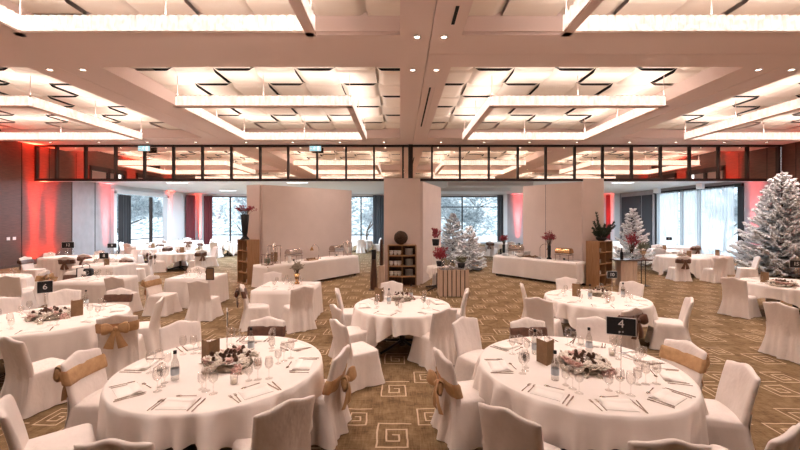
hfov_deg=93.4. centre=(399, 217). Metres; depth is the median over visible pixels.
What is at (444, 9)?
ceiling
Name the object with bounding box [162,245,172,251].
banquet chair
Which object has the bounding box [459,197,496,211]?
frosted tree
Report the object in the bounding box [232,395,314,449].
banquet chair
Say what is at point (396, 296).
flower wreath
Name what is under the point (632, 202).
door
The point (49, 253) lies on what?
banquet chair
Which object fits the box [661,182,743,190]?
wall
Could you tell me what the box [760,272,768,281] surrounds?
folder
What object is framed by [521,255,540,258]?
board
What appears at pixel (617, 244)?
tablecloth
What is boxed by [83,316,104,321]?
folded napkin
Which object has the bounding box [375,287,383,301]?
folder
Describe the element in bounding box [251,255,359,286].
table cloth
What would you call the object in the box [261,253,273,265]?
dispenser
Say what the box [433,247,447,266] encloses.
flower pot
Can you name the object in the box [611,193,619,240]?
wall
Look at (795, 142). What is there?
trim
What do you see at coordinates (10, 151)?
wall
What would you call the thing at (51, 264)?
tablecloth
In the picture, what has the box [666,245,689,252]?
tablecloth
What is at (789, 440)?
banquet chair
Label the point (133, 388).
folded napkin
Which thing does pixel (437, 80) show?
ceiling
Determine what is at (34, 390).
banquet chair
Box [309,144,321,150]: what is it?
exit sign
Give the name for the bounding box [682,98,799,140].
pendant light frame
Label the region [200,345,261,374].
flower wreath
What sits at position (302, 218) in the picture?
wall
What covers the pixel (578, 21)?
pendant light frame
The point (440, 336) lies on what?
banquet chair
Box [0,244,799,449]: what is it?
floor
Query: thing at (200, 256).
banquet chair
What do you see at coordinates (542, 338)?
folded napkin
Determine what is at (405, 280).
shelf unit
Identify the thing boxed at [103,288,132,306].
banquet chair
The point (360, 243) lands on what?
banquet chair
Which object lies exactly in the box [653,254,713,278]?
tablecloth
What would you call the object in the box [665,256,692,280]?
banquet chair
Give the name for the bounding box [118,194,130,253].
curtain
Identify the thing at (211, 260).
banquet chair
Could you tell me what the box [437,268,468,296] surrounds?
bar
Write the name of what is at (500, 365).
folded napkin
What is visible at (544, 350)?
folder
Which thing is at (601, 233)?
potted plant
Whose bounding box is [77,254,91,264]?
banquet chair
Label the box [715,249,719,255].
folder
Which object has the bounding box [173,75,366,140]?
pendant light frame
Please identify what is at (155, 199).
frosted tree
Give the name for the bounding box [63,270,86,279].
banquet chair
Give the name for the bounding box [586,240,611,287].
shelf unit
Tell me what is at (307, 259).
wooden tray
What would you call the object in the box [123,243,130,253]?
banquet chair
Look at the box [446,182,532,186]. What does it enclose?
ceiling
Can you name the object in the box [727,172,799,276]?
fir
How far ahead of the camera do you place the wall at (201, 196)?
32.50 m
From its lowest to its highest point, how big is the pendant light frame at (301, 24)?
0.888 m
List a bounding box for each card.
[76,267,83,276]
[206,268,213,279]
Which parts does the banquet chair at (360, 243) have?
backrest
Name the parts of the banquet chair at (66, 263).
backrest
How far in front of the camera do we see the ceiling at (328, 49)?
8.56 m
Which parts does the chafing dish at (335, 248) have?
roll lid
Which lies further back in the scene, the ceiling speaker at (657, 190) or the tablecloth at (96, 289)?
the ceiling speaker at (657, 190)
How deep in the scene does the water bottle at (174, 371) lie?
3.58 m
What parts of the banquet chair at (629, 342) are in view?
seat, backrest, sash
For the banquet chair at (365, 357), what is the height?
0.915 m
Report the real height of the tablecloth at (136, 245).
0.740 m
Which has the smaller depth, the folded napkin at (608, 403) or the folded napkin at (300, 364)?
the folded napkin at (608, 403)
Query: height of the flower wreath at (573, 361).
0.233 m
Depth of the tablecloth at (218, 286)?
9.65 m
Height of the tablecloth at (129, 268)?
0.740 m
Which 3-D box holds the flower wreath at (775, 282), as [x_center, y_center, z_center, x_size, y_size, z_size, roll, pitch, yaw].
[8.702,1.507,8.575,0.579,0.233,0.576,0,0,-12]
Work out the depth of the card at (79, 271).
9.88 m
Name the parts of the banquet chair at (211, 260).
seat, backrest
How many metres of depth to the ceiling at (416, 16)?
6.74 m
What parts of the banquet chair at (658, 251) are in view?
backrest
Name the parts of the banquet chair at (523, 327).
backrest, sash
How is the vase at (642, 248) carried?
on the console table at (626, 269)
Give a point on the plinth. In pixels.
(434, 259)
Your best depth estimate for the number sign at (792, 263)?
8.84 m
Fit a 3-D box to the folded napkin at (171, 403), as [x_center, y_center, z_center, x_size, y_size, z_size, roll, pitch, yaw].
[-1.851,1.535,3.130,0.250,0.024,0.185,0,0,-1]
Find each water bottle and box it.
[170,350,178,380]
[247,327,253,347]
[532,329,535,349]
[551,350,558,380]
[585,327,592,347]
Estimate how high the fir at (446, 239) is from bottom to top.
2.600 m
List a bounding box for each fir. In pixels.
[441,213,468,262]
[448,226,486,270]
[612,208,655,265]
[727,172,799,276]
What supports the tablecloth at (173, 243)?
on the round banquet table
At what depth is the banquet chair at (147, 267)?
14.82 m
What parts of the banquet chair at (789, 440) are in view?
seat, backrest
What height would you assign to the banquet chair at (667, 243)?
0.915 m
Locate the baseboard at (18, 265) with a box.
[0,262,34,268]
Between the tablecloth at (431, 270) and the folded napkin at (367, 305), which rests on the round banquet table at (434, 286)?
the tablecloth at (431, 270)
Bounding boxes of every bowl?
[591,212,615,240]
[595,237,606,240]
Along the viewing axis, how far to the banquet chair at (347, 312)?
7.21 m
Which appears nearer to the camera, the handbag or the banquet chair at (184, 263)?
the handbag
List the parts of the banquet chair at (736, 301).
backrest, seat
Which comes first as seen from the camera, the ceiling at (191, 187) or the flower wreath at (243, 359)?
the flower wreath at (243, 359)
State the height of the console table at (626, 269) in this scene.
0.898 m
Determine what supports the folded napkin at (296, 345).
on the tablecloth at (219, 420)
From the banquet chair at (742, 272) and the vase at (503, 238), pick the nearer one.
the banquet chair at (742, 272)
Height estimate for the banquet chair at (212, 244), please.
0.915 m
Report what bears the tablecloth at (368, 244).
on the round banquet table
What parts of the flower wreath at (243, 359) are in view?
flower, flower, flower, flower, flower, flower, flower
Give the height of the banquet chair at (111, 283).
0.915 m
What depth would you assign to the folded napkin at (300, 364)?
3.93 m
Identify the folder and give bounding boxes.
[71,299,82,316]
[104,259,108,264]
[202,338,219,357]
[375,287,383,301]
[536,338,553,365]
[572,283,579,296]
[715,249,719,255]
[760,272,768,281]
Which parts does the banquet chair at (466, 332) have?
backrest, seat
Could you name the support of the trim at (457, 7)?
attached to the ceiling at (444, 9)
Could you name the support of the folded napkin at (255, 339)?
on the tablecloth at (219, 420)
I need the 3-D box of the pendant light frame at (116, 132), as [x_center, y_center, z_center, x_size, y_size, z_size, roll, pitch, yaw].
[-13.500,-3.526,12.750,6.570,0.888,4.670,0,0,0]
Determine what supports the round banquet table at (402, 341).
on the floor
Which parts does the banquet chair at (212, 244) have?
backrest, seat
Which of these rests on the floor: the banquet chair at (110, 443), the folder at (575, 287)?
the banquet chair at (110, 443)
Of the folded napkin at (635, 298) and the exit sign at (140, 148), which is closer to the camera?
the folded napkin at (635, 298)
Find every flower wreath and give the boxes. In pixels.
[21,306,70,322]
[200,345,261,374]
[390,292,415,302]
[555,349,616,380]
[587,287,612,298]
[676,252,688,256]
[764,279,799,287]
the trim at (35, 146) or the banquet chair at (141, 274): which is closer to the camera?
the banquet chair at (141, 274)
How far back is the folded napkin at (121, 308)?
6.30 m
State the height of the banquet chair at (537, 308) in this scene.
0.915 m
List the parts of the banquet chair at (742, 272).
seat, backrest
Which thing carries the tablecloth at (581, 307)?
on the round banquet table
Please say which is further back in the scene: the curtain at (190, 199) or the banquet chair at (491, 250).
the curtain at (190, 199)
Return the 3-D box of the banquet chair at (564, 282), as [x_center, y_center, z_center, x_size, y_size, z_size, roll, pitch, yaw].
[3.854,1.831,8.506,0.646,0.915,0.691,0,0,3]
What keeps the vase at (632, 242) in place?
on the console table at (626, 269)
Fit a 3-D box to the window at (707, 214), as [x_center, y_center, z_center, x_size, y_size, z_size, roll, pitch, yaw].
[18.640,0.216,23.050,0.134,4.107,4.100,0,0,0]
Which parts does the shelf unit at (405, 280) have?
panel, panel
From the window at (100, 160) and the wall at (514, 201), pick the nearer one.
the window at (100, 160)
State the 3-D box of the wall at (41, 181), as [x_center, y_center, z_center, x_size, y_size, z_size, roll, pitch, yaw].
[0.420,-2.913,18.790,36.760,2.175,0.300,0,0,0]
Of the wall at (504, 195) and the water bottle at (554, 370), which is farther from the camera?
the wall at (504, 195)
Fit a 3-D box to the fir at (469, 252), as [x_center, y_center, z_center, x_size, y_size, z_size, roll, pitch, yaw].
[3.021,1.321,16.647,1.629,1.972,1.659,0,0,-18]
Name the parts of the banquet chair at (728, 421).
seat, backrest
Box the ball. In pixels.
[394,231,407,244]
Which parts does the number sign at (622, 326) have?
sign plate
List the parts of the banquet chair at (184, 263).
seat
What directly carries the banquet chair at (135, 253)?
on the floor
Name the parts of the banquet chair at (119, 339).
sash, backrest, seat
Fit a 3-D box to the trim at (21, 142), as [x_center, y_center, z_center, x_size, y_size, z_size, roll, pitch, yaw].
[-17.956,-0.650,17.900,0.010,5.900,0.030,0,0,0]
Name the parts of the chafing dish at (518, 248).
roll lid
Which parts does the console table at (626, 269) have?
timber leg, timber leg, timber leg, timber leg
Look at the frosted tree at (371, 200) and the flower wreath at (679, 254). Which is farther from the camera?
the frosted tree at (371, 200)
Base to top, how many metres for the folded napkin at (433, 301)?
0.024 m
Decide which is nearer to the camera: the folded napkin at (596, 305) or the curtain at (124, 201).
the folded napkin at (596, 305)
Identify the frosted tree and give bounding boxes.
[117,194,162,232]
[117,195,162,229]
[117,196,135,216]
[212,197,246,231]
[352,197,359,212]
[356,202,372,239]
[363,197,372,206]
[441,197,459,219]
[441,197,475,223]
[456,201,494,232]
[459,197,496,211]
[734,193,736,212]
[734,203,736,235]
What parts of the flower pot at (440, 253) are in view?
pot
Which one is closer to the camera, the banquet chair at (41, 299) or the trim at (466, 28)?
the trim at (466, 28)
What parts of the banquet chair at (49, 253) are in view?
backrest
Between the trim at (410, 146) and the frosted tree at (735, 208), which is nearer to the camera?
the trim at (410, 146)
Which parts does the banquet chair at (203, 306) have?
backrest, seat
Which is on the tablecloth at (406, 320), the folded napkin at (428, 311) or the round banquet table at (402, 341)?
the folded napkin at (428, 311)
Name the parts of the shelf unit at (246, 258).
panel, panel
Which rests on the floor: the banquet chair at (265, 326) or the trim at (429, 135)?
the banquet chair at (265, 326)
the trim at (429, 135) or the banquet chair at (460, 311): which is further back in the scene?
the trim at (429, 135)
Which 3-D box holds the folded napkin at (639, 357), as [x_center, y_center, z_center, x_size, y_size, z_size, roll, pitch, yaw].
[2.662,1.535,4.154,0.185,0.024,0.250,0,0,-9]
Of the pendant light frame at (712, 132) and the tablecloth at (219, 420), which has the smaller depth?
the tablecloth at (219, 420)
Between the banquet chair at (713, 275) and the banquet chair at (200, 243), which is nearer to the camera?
the banquet chair at (713, 275)
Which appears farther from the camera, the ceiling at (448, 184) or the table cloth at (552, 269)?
the ceiling at (448, 184)
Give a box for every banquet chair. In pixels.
[0,276,37,310]
[0,297,22,314]
[0,336,66,418]
[0,394,95,449]
[17,256,47,282]
[22,270,54,306]
[34,252,54,267]
[47,289,81,306]
[53,348,107,438]
[57,257,75,280]
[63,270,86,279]
[73,438,154,449]
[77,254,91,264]
[94,250,104,254]
[94,258,111,262]
[95,314,147,378]
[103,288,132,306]
[104,277,143,312]
[118,242,123,253]
[119,257,145,281]
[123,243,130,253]
[126,247,144,263]
[131,249,139,263]
[136,252,156,275]
[138,297,164,355]
[141,275,182,316]
[146,250,166,272]
[155,243,163,246]
[159,320,201,351]
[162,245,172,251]
[173,246,187,266]
[183,240,192,250]
[184,280,223,320]
[187,250,206,270]
[187,266,204,272]
[197,241,209,255]
[203,238,212,247]
[206,246,218,266]
[209,242,223,257]
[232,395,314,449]
[234,284,269,331]
[247,316,285,336]
[262,271,281,284]
[281,286,316,333]
[310,344,356,449]
[327,319,384,393]
[328,304,366,360]
[335,288,352,325]
[356,239,364,252]
[372,238,380,250]
[381,281,402,295]
[407,308,456,371]
[426,347,484,449]
[451,288,468,320]
[452,316,482,381]
[476,241,485,254]
[478,402,560,449]
[485,241,497,256]
[505,241,514,254]
[509,317,547,338]
[520,283,526,317]
[524,297,563,336]
[554,277,577,322]
[576,316,615,344]
[615,307,648,352]
[619,281,647,326]
[627,438,711,449]
[649,297,693,349]
[651,244,662,248]
[651,248,665,267]
[659,339,709,390]
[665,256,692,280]
[666,242,675,244]
[690,245,701,253]
[699,257,727,282]
[704,360,760,449]
[710,423,799,449]
[717,277,761,318]
[735,256,760,278]
[758,302,799,363]
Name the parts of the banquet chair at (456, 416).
backrest, sash, seat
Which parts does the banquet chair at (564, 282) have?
seat, backrest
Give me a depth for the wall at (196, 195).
33.00 m
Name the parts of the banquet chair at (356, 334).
backrest, seat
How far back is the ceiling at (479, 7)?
7.15 m
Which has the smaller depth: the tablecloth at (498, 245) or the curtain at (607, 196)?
the tablecloth at (498, 245)
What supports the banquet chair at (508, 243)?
on the floor
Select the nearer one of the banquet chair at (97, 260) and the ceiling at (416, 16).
the ceiling at (416, 16)
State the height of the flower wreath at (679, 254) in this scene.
0.231 m
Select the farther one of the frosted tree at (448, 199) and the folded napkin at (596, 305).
the frosted tree at (448, 199)
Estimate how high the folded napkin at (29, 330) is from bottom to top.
0.024 m
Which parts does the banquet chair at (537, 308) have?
backrest, seat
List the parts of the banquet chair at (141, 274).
backrest, seat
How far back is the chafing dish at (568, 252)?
13.19 m
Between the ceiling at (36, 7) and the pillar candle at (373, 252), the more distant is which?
the pillar candle at (373, 252)
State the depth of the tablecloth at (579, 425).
3.31 m
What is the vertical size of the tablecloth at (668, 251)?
0.740 m
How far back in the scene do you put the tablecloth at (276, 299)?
8.01 m
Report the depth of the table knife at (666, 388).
3.31 m
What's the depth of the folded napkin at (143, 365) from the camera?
3.93 m
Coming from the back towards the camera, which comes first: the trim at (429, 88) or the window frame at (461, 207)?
the window frame at (461, 207)
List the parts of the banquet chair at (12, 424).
backrest, seat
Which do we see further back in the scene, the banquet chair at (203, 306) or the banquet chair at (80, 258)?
the banquet chair at (80, 258)
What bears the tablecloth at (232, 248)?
on the round banquet table
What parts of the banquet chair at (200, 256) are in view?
seat, backrest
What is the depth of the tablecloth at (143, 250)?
18.92 m
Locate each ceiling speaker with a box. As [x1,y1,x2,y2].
[653,188,660,192]
[696,183,704,188]
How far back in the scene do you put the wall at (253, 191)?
13.99 m
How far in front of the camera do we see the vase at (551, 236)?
13.70 m
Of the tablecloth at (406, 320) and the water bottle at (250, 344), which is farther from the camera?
the tablecloth at (406, 320)
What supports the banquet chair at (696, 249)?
on the floor
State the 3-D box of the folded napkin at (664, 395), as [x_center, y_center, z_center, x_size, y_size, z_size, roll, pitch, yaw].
[2.310,1.535,3.243,0.250,0.024,0.185,0,0,-34]
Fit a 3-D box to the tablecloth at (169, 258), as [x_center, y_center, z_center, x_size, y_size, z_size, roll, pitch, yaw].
[-9.897,1.918,17.010,2.108,0.740,2.055,0,0,0]
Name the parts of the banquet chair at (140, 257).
backrest, seat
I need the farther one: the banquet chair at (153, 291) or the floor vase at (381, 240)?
the floor vase at (381, 240)
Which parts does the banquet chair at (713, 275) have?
seat, backrest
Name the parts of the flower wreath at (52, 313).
flower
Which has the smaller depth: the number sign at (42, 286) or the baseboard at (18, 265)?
the number sign at (42, 286)
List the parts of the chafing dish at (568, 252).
roll lid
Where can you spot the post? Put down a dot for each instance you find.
(373, 275)
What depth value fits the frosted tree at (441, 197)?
38.26 m
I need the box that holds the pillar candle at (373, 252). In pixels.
[371,250,375,258]
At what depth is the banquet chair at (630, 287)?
8.18 m
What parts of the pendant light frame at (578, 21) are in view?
suspension rod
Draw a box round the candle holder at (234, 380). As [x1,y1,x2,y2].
[231,378,236,383]
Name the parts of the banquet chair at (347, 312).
backrest, seat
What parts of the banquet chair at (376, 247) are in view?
seat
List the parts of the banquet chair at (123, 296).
sash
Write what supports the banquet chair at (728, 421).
on the floor
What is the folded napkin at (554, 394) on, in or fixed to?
on the tablecloth at (579, 425)
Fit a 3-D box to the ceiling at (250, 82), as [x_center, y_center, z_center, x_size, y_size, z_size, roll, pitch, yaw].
[-3.575,-4.020,12.975,7.150,0.090,7.970,0,0,0]
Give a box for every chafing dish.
[284,248,302,261]
[328,245,343,256]
[508,244,523,255]
[554,248,573,260]
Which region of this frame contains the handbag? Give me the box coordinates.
[82,263,93,275]
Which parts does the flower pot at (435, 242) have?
pot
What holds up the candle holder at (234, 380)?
on the tablecloth at (219, 420)
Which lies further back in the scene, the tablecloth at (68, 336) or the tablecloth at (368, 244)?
the tablecloth at (368, 244)
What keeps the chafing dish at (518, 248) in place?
on the table cloth at (552, 269)
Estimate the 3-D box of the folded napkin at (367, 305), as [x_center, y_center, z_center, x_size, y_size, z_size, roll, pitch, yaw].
[-0.622,1.535,6.617,0.185,0.024,0.250,0,0,-8]
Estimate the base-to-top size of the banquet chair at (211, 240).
0.915 m
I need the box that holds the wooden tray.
[304,257,318,260]
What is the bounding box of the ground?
[117,234,736,246]
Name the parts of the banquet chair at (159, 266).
seat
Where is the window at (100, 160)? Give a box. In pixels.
[38,147,780,178]
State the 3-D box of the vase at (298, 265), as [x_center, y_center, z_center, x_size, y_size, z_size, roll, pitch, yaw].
[-2.424,1.271,8.872,0.352,0.553,0.285,0,0,0]
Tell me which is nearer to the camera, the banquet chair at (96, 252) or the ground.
the banquet chair at (96, 252)
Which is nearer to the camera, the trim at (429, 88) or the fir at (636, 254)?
the trim at (429, 88)
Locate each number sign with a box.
[37,280,52,293]
[62,242,73,247]
[99,253,108,258]
[107,243,116,247]
[606,316,635,379]
[607,271,616,277]
[789,260,799,267]
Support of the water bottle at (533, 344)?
on the tablecloth at (579, 425)
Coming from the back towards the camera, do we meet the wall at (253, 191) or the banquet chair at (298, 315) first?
the wall at (253, 191)
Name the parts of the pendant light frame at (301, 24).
suspension rod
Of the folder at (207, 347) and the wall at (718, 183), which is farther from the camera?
the wall at (718, 183)
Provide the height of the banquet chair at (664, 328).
0.915 m
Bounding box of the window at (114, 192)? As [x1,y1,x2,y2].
[111,189,168,250]
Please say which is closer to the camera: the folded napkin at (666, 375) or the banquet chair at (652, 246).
the folded napkin at (666, 375)
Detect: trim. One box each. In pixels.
[21,142,21,257]
[34,145,782,180]
[142,134,198,136]
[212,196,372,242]
[315,26,398,31]
[367,134,399,136]
[408,144,412,177]
[421,88,430,126]
[428,134,461,136]
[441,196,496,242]
[451,6,458,24]
[463,26,562,31]
[545,185,545,257]
[624,134,683,136]
[653,183,743,254]
[795,142,795,181]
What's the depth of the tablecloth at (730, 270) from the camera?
15.20 m
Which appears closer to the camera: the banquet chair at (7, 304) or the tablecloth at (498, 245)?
the banquet chair at (7, 304)
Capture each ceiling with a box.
[0,0,799,144]
[0,67,180,129]
[11,0,399,15]
[96,182,717,193]
[129,67,399,129]
[400,0,435,34]
[400,67,424,137]
[414,66,450,137]
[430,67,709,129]
[431,0,472,34]
[441,188,510,191]
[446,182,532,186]
[468,0,799,15]
[643,73,799,129]
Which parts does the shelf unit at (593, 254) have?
panel, panel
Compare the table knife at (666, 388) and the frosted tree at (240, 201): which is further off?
the frosted tree at (240, 201)
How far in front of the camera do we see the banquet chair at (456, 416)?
3.77 m
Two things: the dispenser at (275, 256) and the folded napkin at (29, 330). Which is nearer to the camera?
the folded napkin at (29, 330)
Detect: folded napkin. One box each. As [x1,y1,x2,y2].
[19,327,48,333]
[21,308,43,312]
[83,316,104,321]
[93,303,112,306]
[110,307,124,311]
[112,382,143,398]
[129,359,159,369]
[155,397,197,409]
[184,342,201,350]
[238,383,272,399]
[243,337,266,341]
[284,342,306,350]
[292,359,313,369]
[359,303,369,307]
[376,310,393,315]
[421,309,437,313]
[431,300,443,303]
[487,360,510,370]
[496,342,520,349]
[528,337,551,342]
[530,384,564,400]
[556,298,573,301]
[576,340,600,347]
[593,304,611,307]
[598,397,639,411]
[626,353,657,362]
[628,303,645,306]
[630,297,646,300]
[651,388,686,405]
[657,368,686,382]
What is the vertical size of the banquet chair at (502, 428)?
0.915 m
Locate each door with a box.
[621,196,640,240]
[642,195,651,247]
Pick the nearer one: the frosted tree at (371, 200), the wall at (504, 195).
the wall at (504, 195)
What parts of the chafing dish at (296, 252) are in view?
roll lid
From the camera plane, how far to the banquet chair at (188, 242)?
23.87 m
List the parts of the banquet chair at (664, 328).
seat, backrest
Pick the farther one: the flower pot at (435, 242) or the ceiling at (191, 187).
the ceiling at (191, 187)
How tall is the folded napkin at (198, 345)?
0.024 m
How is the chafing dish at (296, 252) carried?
on the table cloth at (326, 267)
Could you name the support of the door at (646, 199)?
in the wall at (647, 192)
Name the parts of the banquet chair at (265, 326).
sash, backrest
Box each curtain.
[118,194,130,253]
[186,195,194,239]
[204,196,211,243]
[373,195,383,243]
[497,195,502,241]
[606,195,609,239]
[657,191,678,245]
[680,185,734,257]
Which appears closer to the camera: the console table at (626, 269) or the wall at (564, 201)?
the console table at (626, 269)
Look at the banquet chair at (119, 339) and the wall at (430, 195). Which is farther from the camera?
the wall at (430, 195)
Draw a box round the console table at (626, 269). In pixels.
[609,259,652,286]
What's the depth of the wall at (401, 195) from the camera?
12.90 m
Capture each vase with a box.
[234,204,256,239]
[289,261,304,283]
[380,239,383,265]
[499,235,507,252]
[542,230,555,258]
[623,232,640,252]
[638,242,650,258]
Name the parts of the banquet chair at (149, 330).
seat, backrest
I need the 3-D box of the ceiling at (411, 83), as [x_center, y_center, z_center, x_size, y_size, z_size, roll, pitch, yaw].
[0.301,-3.950,12.975,0.603,0.700,7.970,0,0,0]
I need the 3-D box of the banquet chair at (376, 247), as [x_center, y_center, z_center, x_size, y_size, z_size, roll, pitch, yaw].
[-1.629,1.831,26.208,0.691,0.915,0.646,0,0,-10]
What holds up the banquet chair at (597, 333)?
on the floor
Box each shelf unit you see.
[237,239,259,284]
[388,244,416,287]
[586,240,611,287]
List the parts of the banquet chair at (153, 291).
sash, backrest, seat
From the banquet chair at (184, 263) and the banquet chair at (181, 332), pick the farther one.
the banquet chair at (184, 263)
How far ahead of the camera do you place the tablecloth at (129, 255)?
15.57 m
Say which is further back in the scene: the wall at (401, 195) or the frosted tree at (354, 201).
the frosted tree at (354, 201)
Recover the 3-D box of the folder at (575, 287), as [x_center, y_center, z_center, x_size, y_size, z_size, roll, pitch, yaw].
[3.518,1.423,7.449,0.178,0.250,0.131,0,0,-7]
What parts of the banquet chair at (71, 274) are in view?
sash, backrest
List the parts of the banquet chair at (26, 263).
sash, backrest, seat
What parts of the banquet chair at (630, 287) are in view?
backrest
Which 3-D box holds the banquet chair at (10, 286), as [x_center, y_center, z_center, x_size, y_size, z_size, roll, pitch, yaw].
[-9.469,1.831,9.287,0.646,0.915,0.691,0,0,-15]
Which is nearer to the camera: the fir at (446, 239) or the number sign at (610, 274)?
the number sign at (610, 274)
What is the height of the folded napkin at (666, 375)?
0.024 m
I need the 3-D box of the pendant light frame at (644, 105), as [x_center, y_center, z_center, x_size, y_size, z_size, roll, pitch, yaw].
[4.955,-3.526,12.750,4.960,0.888,4.670,0,0,0]
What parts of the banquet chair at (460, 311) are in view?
seat, backrest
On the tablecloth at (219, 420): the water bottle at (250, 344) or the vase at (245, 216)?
the water bottle at (250, 344)
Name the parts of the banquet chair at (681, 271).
seat, backrest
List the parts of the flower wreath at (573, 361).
flower, flower, flower, flower, flower, flower, flower, flower, flower, flower, flower, flower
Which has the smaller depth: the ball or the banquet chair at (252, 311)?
the banquet chair at (252, 311)
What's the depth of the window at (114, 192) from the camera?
27.18 m
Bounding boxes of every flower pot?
[431,228,441,245]
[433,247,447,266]
[454,256,467,267]
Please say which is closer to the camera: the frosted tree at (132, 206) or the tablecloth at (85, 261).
the tablecloth at (85, 261)
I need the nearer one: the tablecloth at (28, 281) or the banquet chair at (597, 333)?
the banquet chair at (597, 333)
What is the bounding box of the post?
[369,259,376,289]
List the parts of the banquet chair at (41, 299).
seat, backrest, sash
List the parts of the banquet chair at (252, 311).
sash, backrest, seat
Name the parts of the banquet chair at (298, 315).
seat, backrest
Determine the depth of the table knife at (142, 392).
3.25 m
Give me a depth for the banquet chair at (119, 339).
5.40 m
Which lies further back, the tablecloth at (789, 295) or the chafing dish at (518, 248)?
the chafing dish at (518, 248)
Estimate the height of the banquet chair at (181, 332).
0.915 m
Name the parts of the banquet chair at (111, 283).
backrest, seat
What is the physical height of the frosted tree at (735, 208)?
4.689 m
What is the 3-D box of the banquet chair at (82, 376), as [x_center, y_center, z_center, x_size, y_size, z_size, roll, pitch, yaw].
[-3.073,1.831,3.908,0.782,0.915,0.648,0,0,-2]
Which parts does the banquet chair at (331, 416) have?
seat, sash, backrest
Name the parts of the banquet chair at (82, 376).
sash, seat, backrest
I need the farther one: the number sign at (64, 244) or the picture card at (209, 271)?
the number sign at (64, 244)
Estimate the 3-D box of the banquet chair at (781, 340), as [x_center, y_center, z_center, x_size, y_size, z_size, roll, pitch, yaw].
[6.481,1.831,6.218,0.691,0.915,0.646,0,0,-10]
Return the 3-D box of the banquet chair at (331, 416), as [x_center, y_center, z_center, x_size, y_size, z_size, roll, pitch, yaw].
[-0.856,1.831,4.063,0.748,0.915,0.647,0,0,10]
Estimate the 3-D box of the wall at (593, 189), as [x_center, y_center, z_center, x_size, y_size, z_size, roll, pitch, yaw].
[6.710,0.470,13.085,0.640,3.660,0.100,0,0,25]
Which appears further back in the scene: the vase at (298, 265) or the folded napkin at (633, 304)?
the vase at (298, 265)
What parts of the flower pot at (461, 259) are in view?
pot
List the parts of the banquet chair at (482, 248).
seat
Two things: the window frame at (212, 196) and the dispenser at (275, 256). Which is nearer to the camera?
the dispenser at (275, 256)
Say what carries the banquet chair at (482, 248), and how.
on the floor
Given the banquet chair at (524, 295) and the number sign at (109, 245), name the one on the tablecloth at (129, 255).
the number sign at (109, 245)
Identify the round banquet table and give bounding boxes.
[167,261,187,269]
[380,335,412,353]
[425,273,436,291]
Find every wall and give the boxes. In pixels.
[0,122,194,265]
[41,181,766,181]
[195,194,207,239]
[199,194,204,241]
[208,194,382,195]
[247,185,260,263]
[261,185,351,263]
[384,178,419,284]
[420,181,440,283]
[441,194,498,195]
[502,194,506,241]
[507,194,610,243]
[523,182,582,260]
[583,178,603,283]
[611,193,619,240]
[620,190,654,244]
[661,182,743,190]
[744,142,799,248]
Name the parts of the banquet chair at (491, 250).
seat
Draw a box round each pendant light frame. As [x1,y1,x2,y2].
[0,0,316,36]
[0,75,143,140]
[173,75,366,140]
[462,76,667,140]
[560,0,799,36]
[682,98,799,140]
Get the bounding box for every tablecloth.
[0,273,34,287]
[0,303,132,362]
[36,255,78,276]
[53,275,138,303]
[72,262,136,274]
[82,257,136,264]
[91,254,132,257]
[96,336,323,449]
[131,244,167,247]
[138,246,162,259]
[154,251,195,267]
[164,273,228,307]
[170,240,203,250]
[218,242,236,255]
[250,282,322,319]
[350,295,450,346]
[352,240,373,251]
[426,265,448,277]
[472,336,708,449]
[485,242,515,249]
[544,289,657,342]
[613,241,623,248]
[646,248,682,259]
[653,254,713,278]
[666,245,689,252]
[691,254,734,274]
[741,277,799,307]
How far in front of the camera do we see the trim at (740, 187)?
20.91 m
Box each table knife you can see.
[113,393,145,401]
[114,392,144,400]
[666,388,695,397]
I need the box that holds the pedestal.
[378,265,384,287]
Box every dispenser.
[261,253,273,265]
[267,243,280,263]
[343,241,351,254]
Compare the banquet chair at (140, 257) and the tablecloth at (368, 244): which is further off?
the tablecloth at (368, 244)
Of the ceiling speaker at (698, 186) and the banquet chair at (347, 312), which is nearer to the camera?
the banquet chair at (347, 312)
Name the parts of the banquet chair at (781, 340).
seat, backrest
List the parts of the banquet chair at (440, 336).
seat, backrest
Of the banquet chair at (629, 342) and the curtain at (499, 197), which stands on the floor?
the banquet chair at (629, 342)
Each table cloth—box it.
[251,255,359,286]
[492,254,585,283]
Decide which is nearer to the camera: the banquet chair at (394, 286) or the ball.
the banquet chair at (394, 286)
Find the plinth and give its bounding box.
[432,245,438,284]
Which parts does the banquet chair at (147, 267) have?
seat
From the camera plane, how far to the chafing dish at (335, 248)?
14.70 m
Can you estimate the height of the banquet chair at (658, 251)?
0.915 m
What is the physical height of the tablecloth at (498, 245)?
0.730 m
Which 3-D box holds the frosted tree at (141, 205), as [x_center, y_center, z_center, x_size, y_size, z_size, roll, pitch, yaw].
[-21.354,-0.318,29.037,5.039,5.857,6.056,0,0,20]
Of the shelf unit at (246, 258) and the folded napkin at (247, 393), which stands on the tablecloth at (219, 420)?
the folded napkin at (247, 393)
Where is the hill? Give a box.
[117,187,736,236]
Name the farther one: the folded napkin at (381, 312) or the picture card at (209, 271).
the picture card at (209, 271)
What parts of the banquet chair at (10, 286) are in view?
backrest, seat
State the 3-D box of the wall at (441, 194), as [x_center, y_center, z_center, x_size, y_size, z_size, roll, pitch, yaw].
[5.450,-2.000,33.150,6.500,0.200,0.300,0,0,0]
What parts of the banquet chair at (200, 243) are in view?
seat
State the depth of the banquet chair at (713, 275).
13.33 m
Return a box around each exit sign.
[138,144,150,150]
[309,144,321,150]
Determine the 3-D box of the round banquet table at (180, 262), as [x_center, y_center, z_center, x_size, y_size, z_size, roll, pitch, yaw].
[-9.900,1.928,17.000,1.860,0.744,1.860,0,0,0]

